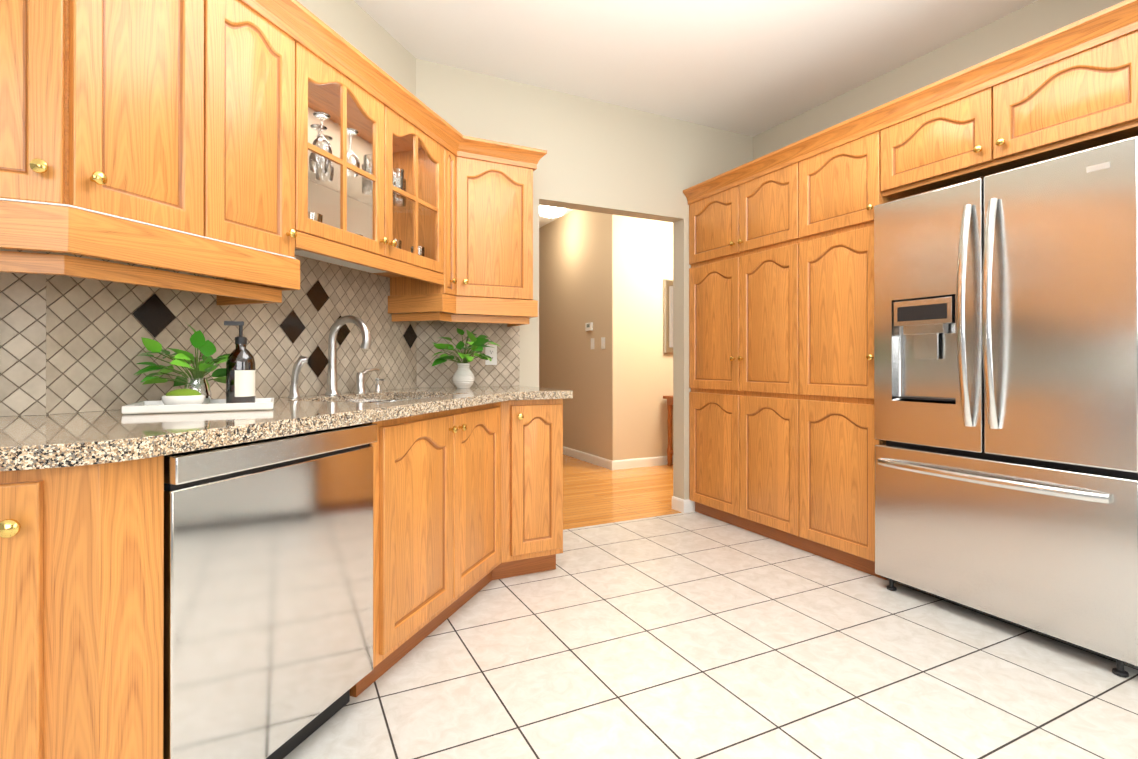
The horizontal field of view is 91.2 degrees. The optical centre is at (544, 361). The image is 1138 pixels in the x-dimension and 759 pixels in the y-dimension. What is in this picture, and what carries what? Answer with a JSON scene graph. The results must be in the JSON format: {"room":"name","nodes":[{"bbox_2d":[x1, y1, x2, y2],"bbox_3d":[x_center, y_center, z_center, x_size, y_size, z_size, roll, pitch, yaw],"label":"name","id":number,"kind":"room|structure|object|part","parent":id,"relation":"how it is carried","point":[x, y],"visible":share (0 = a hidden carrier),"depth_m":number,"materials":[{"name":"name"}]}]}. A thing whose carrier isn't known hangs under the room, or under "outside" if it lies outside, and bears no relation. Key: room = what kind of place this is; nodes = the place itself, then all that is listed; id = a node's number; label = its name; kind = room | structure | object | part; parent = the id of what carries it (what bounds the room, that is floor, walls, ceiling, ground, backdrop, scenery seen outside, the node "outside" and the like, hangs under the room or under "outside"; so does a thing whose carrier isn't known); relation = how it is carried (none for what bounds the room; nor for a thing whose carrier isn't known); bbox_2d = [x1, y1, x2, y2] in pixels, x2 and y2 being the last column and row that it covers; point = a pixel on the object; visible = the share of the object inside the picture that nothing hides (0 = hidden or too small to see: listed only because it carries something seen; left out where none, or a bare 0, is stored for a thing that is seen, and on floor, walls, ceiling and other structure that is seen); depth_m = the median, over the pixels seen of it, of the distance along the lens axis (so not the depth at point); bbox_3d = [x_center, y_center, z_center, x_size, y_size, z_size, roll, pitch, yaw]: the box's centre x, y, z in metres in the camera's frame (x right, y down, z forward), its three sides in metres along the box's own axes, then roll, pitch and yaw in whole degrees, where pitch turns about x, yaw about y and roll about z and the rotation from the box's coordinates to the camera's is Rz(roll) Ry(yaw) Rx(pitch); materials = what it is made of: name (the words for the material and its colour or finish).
{"room":"kitchen","nodes":[
{"label":"kitchen","id":0,"kind":"room"},
{"bbox_2d":[51,0,415,414],"bbox_3d":[-1.061,-0.323,2.346,0.100,2.775,1.815,0,0,20],"label":"wall","id":1,"kind":"structure","parent":0,"point":[357,26],"depth_m":2.74,"materials":[{"name":"beige paint"}]},
{"bbox_2d":[0,0,71,235],"bbox_3d":[-1.316,-0.719,1.295,0.402,0.750,0.328,0,0,-25],"label":"upper cabinet","id":2,"kind":"object","parent":1,"relation":"attached to","point":[36,35],"depth_m":1.21,"materials":[{"name":"brown wood"}]},
{"bbox_2d":[72,0,199,223],"bbox_3d":[-1.008,-0.756,1.401,0.238,0.819,0.237,0,0,-25],"label":"upper cabinet","id":3,"kind":"object","parent":1,"relation":"attached to","point":[178,135],"depth_m":1.38,"materials":[{"name":"brown wood"}]},
{"bbox_3d":[-0.983,-1.117,2.113,2.621,0.094,1.628,0,0,-25],"label":"crown","id":4,"kind":"part","parent":3,"relation":"part of","materials":[{"name":"brown wood"}]},
{"bbox_2d":[0,0,299,275],"bbox_3d":[-1.064,-0.718,1.632,0.592,0.750,0.682,0,0,-25],"label":"upper cabinet","id":5,"kind":"object","parent":1,"relation":"attached to","point":[250,49],"depth_m":1.65,"materials":[{"name":"brown wood"}]},
{"bbox_2d":[46,252,416,414],"bbox_3d":[-1.018,-0.149,2.302,0.008,0.584,1.769,0,0,20],"label":"backsplash","id":6,"kind":"structure","parent":1,"relation":"attached to","point":[96,330],"depth_m":1.93,"materials":[{"name":"tile"}]},
{"bbox_2d":[296,3,303,263],"bbox_3d":[-0.897,-0.755,1.711,0.243,0.819,0.242,0,0,-25],"label":"upper cabinet","id":7,"kind":"object","parent":1,"relation":"attached to","point":[301,6],"depth_m":1.89,"materials":[{"name":"brown wood"}]},
{"bbox_2d":[300,8,407,263],"bbox_3d":[-0.763,-0.802,2.113,0.360,0.724,0.384,0,0,-25],"label":"upper cabinet","id":8,"kind":"object","parent":1,"relation":"attached to","point":[340,82],"depth_m":2.27,"materials":[{"name":"brown wood"}]},
{"bbox_2d":[296,91,419,275],"bbox_3d":[-0.970,-0.808,2.434,0.672,0.709,0.672,0,0,-25],"label":"upper cabinet","id":9,"kind":"object","parent":1,"relation":"attached to","point":[413,102],"depth_m":2.55,"materials":[{"name":"brown wood"}]},
{"bbox_2d":[308,112,424,256],"bbox_3d":[-0.840,-0.701,2.385,0.264,0.492,0.912,0,0,20],"label":"glassware","id":10,"kind":"object","parent":9,"relation":"in","point":[326,138],"depth_m":2.33,"materials":[{"name":"clear glass"}]},
{"bbox_3d":[-0.803,-0.736,2.375,0.362,0.710,0.978,0,0,20],"label":"glass","id":11,"kind":"part","parent":9,"relation":"part of","materials":[{"name":"clear glass"}]},
{"bbox_2d":[385,272,407,276],"bbox_3d":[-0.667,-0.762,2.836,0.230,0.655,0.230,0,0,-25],"label":"upper cabinet","id":12,"kind":"object","parent":1,"relation":"attached to","point":[393,273],"depth_m":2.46,"materials":[{"name":"brown wood"}]},
{"bbox_2d":[388,276,431,303],"bbox_3d":[-0.657,-0.714,2.943,0.312,0.750,0.407,0,0,-25],"label":"upper cabinet","id":13,"kind":"object","parent":1,"relation":"attached to","point":[403,289],"depth_m":2.85,"materials":[{"name":"brown wood"}]},
{"bbox_2d":[360,101,467,275],"bbox_3d":[-0.605,-0.800,2.551,0.384,0.724,0.360,0,0,-25],"label":"upper cabinet","id":14,"kind":"object","parent":1,"relation":"attached to","point":[443,149],"depth_m":2.79,"materials":[{"name":"brown wood"}]},
{"bbox_2d":[416,59,752,499],"bbox_3d":[0.338,-0.319,3.704,2.905,2.775,0.120,0,0,-25],"label":"wall","id":15,"kind":"structure","parent":0,"point":[604,157],"depth_m":3.66,"materials":[{"name":"beige paint"}]},
{"bbox_2d":[417,312,519,386],"bbox_3d":[-0.436,-0.146,3.267,0.627,0.584,0.007,0,0,-25],"label":"backsplash","id":16,"kind":"structure","parent":15,"relation":"attached to","point":[505,371],"depth_m":3.26,"materials":[{"name":"tile"}]},
{"bbox_2d":[416,144,542,307],"bbox_3d":[-0.371,-0.714,3.077,0.583,0.750,0.407,0,0,-25],"label":"upper cabinet","id":17,"kind":"object","parent":15,"relation":"attached to","point":[499,272],"depth_m":2.99,"materials":[{"name":"brown wood"}]},
{"bbox_2d":[485,345,496,364],"bbox_3d":[-0.316,-0.038,3.314,0.072,0.118,0.008,0,0,-25],"label":"electrical outlet","id":18,"kind":"object","parent":15,"relation":"attached to","point":[490,351],"visible":0.77,"depth_m":3.31,"materials":[{"name":"white plastic"}]},
{"bbox_2d":[539,210,672,460],"bbox_3d":[1.346,-0.306,8.238,3.530,2.775,4.340,0,0,-25],"label":"wall block","id":19,"kind":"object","parent":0,"point":[606,274],"visible":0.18,"depth_m":5.76,"materials":[{"name":"beige paint"}]},
{"bbox_2d":[585,322,592,330],"bbox_3d":[0.475,-0.368,5.914,0.026,0.085,0.120,0,0,-25],"label":"thermostat","id":20,"kind":"object","parent":19,"relation":"attached to","point":[588,326],"visible":1,"depth_m":5.88,"materials":[{"name":"white plastic"}]},
{"bbox_2d":[591,338,593,348],"bbox_3d":[0.507,-0.186,5.867,0.008,0.118,0.072,0,0,-25],"label":"switch plate","id":21,"kind":"object","parent":19,"relation":"attached to","point":[592,339],"depth_m":5.86,"materials":[{"name":"white plastic"}]},
{"bbox_2d":[601,337,604,348],"bbox_3d":[0.598,-0.186,5.674,0.008,0.118,0.072,0,0,-25],"label":"switch plate","id":22,"kind":"object","parent":19,"relation":"attached to","point":[602,343],"depth_m":5.67,"materials":[{"name":"white plastic"}]},
{"bbox_2d":[663,279,672,353],"bbox_3d":[1.507,-0.465,5.896,0.580,0.770,0.030,0,0,-25],"label":"picture frame","id":23,"kind":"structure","parent":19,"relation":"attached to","point":[667,316],"depth_m":5.79,"materials":[{"name":"brown wood"}]},
{"bbox_2d":[563,454,681,529],"bbox_3d":[-0.251,1.102,6.617,7.800,0.050,5.900,0,0,-25],"label":"floor","id":24,"kind":"structure","parent":0,"point":[593,494],"depth_m":4.51,"materials":[{"name":"brown wood"}]},
{"bbox_2d":[663,395,672,465],"bbox_3d":[1.636,0.714,5.735,0.740,0.719,0.370,0,0,-25],"label":"table","id":25,"kind":"object","parent":24,"relation":"on","point":[669,398],"visible":0.23,"depth_m":5.70,"materials":[{"name":"brown wood"}]},
{"bbox_2d":[354,0,1037,227],"bbox_3d":[-0.013,-1.733,3.310,10.200,0.050,12.100,0,0,-25],"label":"ceiling","id":26,"kind":"structure","parent":0,"point":[752,68],"depth_m":3.00,"materials":[{"name":"white paint"}]},
{"bbox_2d":[539,205,565,218],"bbox_3d":[0.077,-1.630,6.117,0.330,0.138,0.330,0,0,-25],"label":"light","id":27,"kind":"object","parent":26,"relation":"attached to","point":[550,212],"visible":0.92,"depth_m":6.02,"materials":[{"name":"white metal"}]},
{"bbox_2d":[283,512,1137,758],"bbox_3d":[-0.219,1.082,-0.058,6.960,0.050,6.200,0,0,-25],"label":"floor","id":28,"kind":"structure","parent":0,"point":[692,635],"depth_m":1.90,"materials":[{"name":"white tile"}]},
{"bbox_2d":[0,456,163,758],"bbox_3d":[-1.133,0.622,1.192,0.605,0.878,0.664,0,0,-25],"label":"base cabinet","id":29,"kind":"object","parent":28,"relation":"on","point":[82,547],"depth_m":0.99,"materials":[{"name":"brown wood"}]},
{"bbox_2d":[163,423,376,758],"bbox_3d":[-0.913,0.627,1.521,0.612,0.870,0.651,0,0,20],"label":"dishwasher","id":30,"kind":"object","parent":28,"relation":"on","point":[268,598],"visible":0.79,"depth_m":1.33,"materials":[{"name":"grey metal"}]},
{"bbox_2d":[350,678,363,696],"bbox_3d":[-0.847,0.624,1.860,0.453,0.878,0.453,0,0,-25],"label":"base cabinet","id":31,"kind":"object","parent":28,"relation":"on","point":[358,688],"depth_m":1.77,"materials":[{"name":"brown wood"}]},
{"bbox_2d":[367,400,515,410],"bbox_3d":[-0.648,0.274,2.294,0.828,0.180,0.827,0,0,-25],"label":"base cabinet","id":32,"kind":"object","parent":28,"relation":"on","point":[491,404],"depth_m":2.60,"materials":[{"name":"brown wood"}]},
{"bbox_2d":[0,385,572,470],"bbox_3d":[-0.919,0.163,1.967,2.610,0.040,1.942,0,0,-25],"label":"countertop","id":33,"kind":"structure","parent":32,"relation":"on","point":[29,442],"depth_m":1.31,"materials":[{"name":"stone"}]},
{"bbox_2d":[122,398,273,413],"bbox_3d":[-1.002,0.130,1.649,0.360,0.022,0.230,0,0,-25],"label":"tray","id":34,"kind":"object","parent":33,"relation":"on","point":[152,407],"visible":0.96,"depth_m":1.56,"materials":[{"name":"white ceramic"}]},
{"bbox_2d":[134,323,229,403],"bbox_3d":[-1.070,0.008,1.679,0.281,0.248,0.281,0,0,-25],"label":"plant","id":35,"kind":"object","parent":34,"relation":"on","point":[185,359],"visible":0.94,"depth_m":1.67,"materials":[{"name":"green plant"}]},
{"bbox_2d":[162,389,204,404],"bbox_3d":[-1.025,0.105,1.583,0.104,0.054,0.104,0,0,-25],"label":"moss bowl","id":36,"kind":"object","parent":34,"relation":"on","point":[181,396],"visible":0.73,"depth_m":1.55,"materials":[{"name":"white ceramic"}]},
{"bbox_2d":[224,321,254,402],"bbox_3d":[-0.939,0.005,1.718,0.085,0.255,0.081,0,0,-25],"label":"soap bottle","id":37,"kind":"object","parent":34,"relation":"on","point":[240,374],"visible":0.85,"depth_m":1.69,"materials":[{"name":"black glass"}]},
{"bbox_2d":[288,315,384,397],"bbox_3d":[-0.888,-0.026,2.432,0.427,0.339,0.420,0,0,-25],"label":"faucet","id":38,"kind":"object","parent":33,"relation":"on","point":[332,381],"visible":1,"depth_m":2.37,"materials":[{"name":"silver metal"}]},
{"bbox_3d":[-0.832,-0.027,2.361,0.224,0.339,0.060,0,0,20],"label":"spout","id":39,"kind":"part","parent":38,"relation":"part of","materials":[{"name":"silver metal"}]},
{"bbox_3d":[-0.831,0.086,2.597,0.058,0.116,0.128,0,0,20],"label":"handle","id":40,"kind":"part","parent":38,"relation":"part of","materials":[{"name":"silver metal"}]},
{"bbox_2d":[432,328,500,387],"bbox_3d":[-0.434,-0.021,3.020,0.382,0.331,0.404,0,0,-25],"label":"potted plant","id":41,"kind":"object","parent":33,"relation":"on","point":[463,376],"visible":1,"depth_m":2.99,"materials":[{"name":"green plant"}]},
{"bbox_2d":[364,400,562,689],"bbox_3d":[-0.383,0.625,2.207,0.707,0.878,0.713,0,0,-25],"label":"base cabinet","id":42,"kind":"object","parent":28,"relation":"on","point":[467,503],"depth_m":2.21,"materials":[{"name":"brown wood"}]},
{"bbox_2d":[528,399,562,406],"bbox_3d":[-0.168,0.628,3.027,0.285,0.878,0.664,0,0,-25],"label":"base cabinet","id":43,"kind":"object","parent":28,"relation":"on","point":[555,402],"depth_m":2.77,"materials":[{"name":"brown wood"}]},
{"bbox_2d":[687,156,794,546],"bbox_3d":[1.505,-0.035,3.671,0.618,2.204,0.927,0,0,-25],"label":"tall cabinet","id":44,"kind":"object","parent":28,"relation":"on","point":[783,442],"depth_m":3.48,"materials":[{"name":"brown wood"}]},
{"bbox_3d":[1.511,-1.164,2.873,0.052,0.094,2.382,0,0,-25],"label":"crown","id":45,"kind":"part","parent":44,"relation":"part of","materials":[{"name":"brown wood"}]},
{"bbox_2d":[795,124,892,579],"bbox_3d":[1.803,-0.036,3.040,0.618,2.204,0.470,0,0,-25],"label":"tall cabinet","id":46,"kind":"object","parent":28,"relation":"on","point":[835,201],"depth_m":2.91,"materials":[{"name":"brown wood"}]},
{"bbox_2d":[874,136,1137,677],"bbox_3d":[2.020,0.161,2.355,0.733,1.804,0.903,0,0,-25],"label":"refrigerator","id":47,"kind":"object","parent":28,"relation":"on","point":[1006,378],"visible":1,"depth_m":2.12,"materials":[{"name":"grey metal"}]},
{"bbox_3d":[1.691,-0.186,2.452,0.075,1.110,0.448,0,0,-25],"label":"door","id":48,"kind":"part","parent":47,"relation":"part of","materials":[{"name":"silver metal"}]},
{"bbox_2d":[753,0,1124,159],"bbox_3d":[2.955,-0.326,1.445,0.100,2.775,6.200,0,0,-25],"label":"wall","id":49,"kind":"structure","parent":0,"point":[1029,23],"depth_m":3.04,"materials":[{"name":"beige paint"}]},
{"bbox_2d":[875,16,1137,199],"bbox_3d":[2.105,-0.970,2.402,0.618,0.340,0.944,0,0,-25],"label":"upper cabinet","id":50,"kind":"object","parent":49,"relation":"attached to","point":[1081,96],"depth_m":2.20,"materials":[{"name":"brown wood"}]},
{"bbox_3d":[-0.251,-0.311,6.621,7.800,2.775,5.900,0,0,-25],"label":"wall","id":51,"kind":"structure","parent":0,"visible":0},
{"bbox_2d":[563,446,613,469],"bbox_3d":[-0.232,1.034,7.426,0.014,0.090,4.255,0,0,-25],"label":"baseboard","id":52,"kind":"structure","parent":51,"relation":"attached to","point":[606,463],"depth_m":5.90,"materials":[{"name":"white wood"}]},
{"bbox_2d":[614,455,672,469],"bbox_3d":[2.238,1.031,6.246,3.415,0.090,0.014,0,0,-25],"label":"baseboard","id":53,"kind":"structure","parent":51,"relation":"attached to","point":[661,460],"depth_m":5.64,"materials":[{"name":"white wood"}]},
{"bbox_3d":[-2.788,-0.328,0.837,3.200,2.775,0.100,0,0,-25],"label":"wall","id":54,"kind":"structure","parent":0,"visible":0},
{"bbox_2d":[0,249,45,415],"bbox_3d":[-1.647,-0.152,1.315,0.735,0.584,0.007,0,0,-25],"label":"backsplash","id":55,"kind":"structure","parent":54,"relation":"attached to","point":[22,344],"depth_m":1.45,"materials":[{"name":"tile"}]}
]}

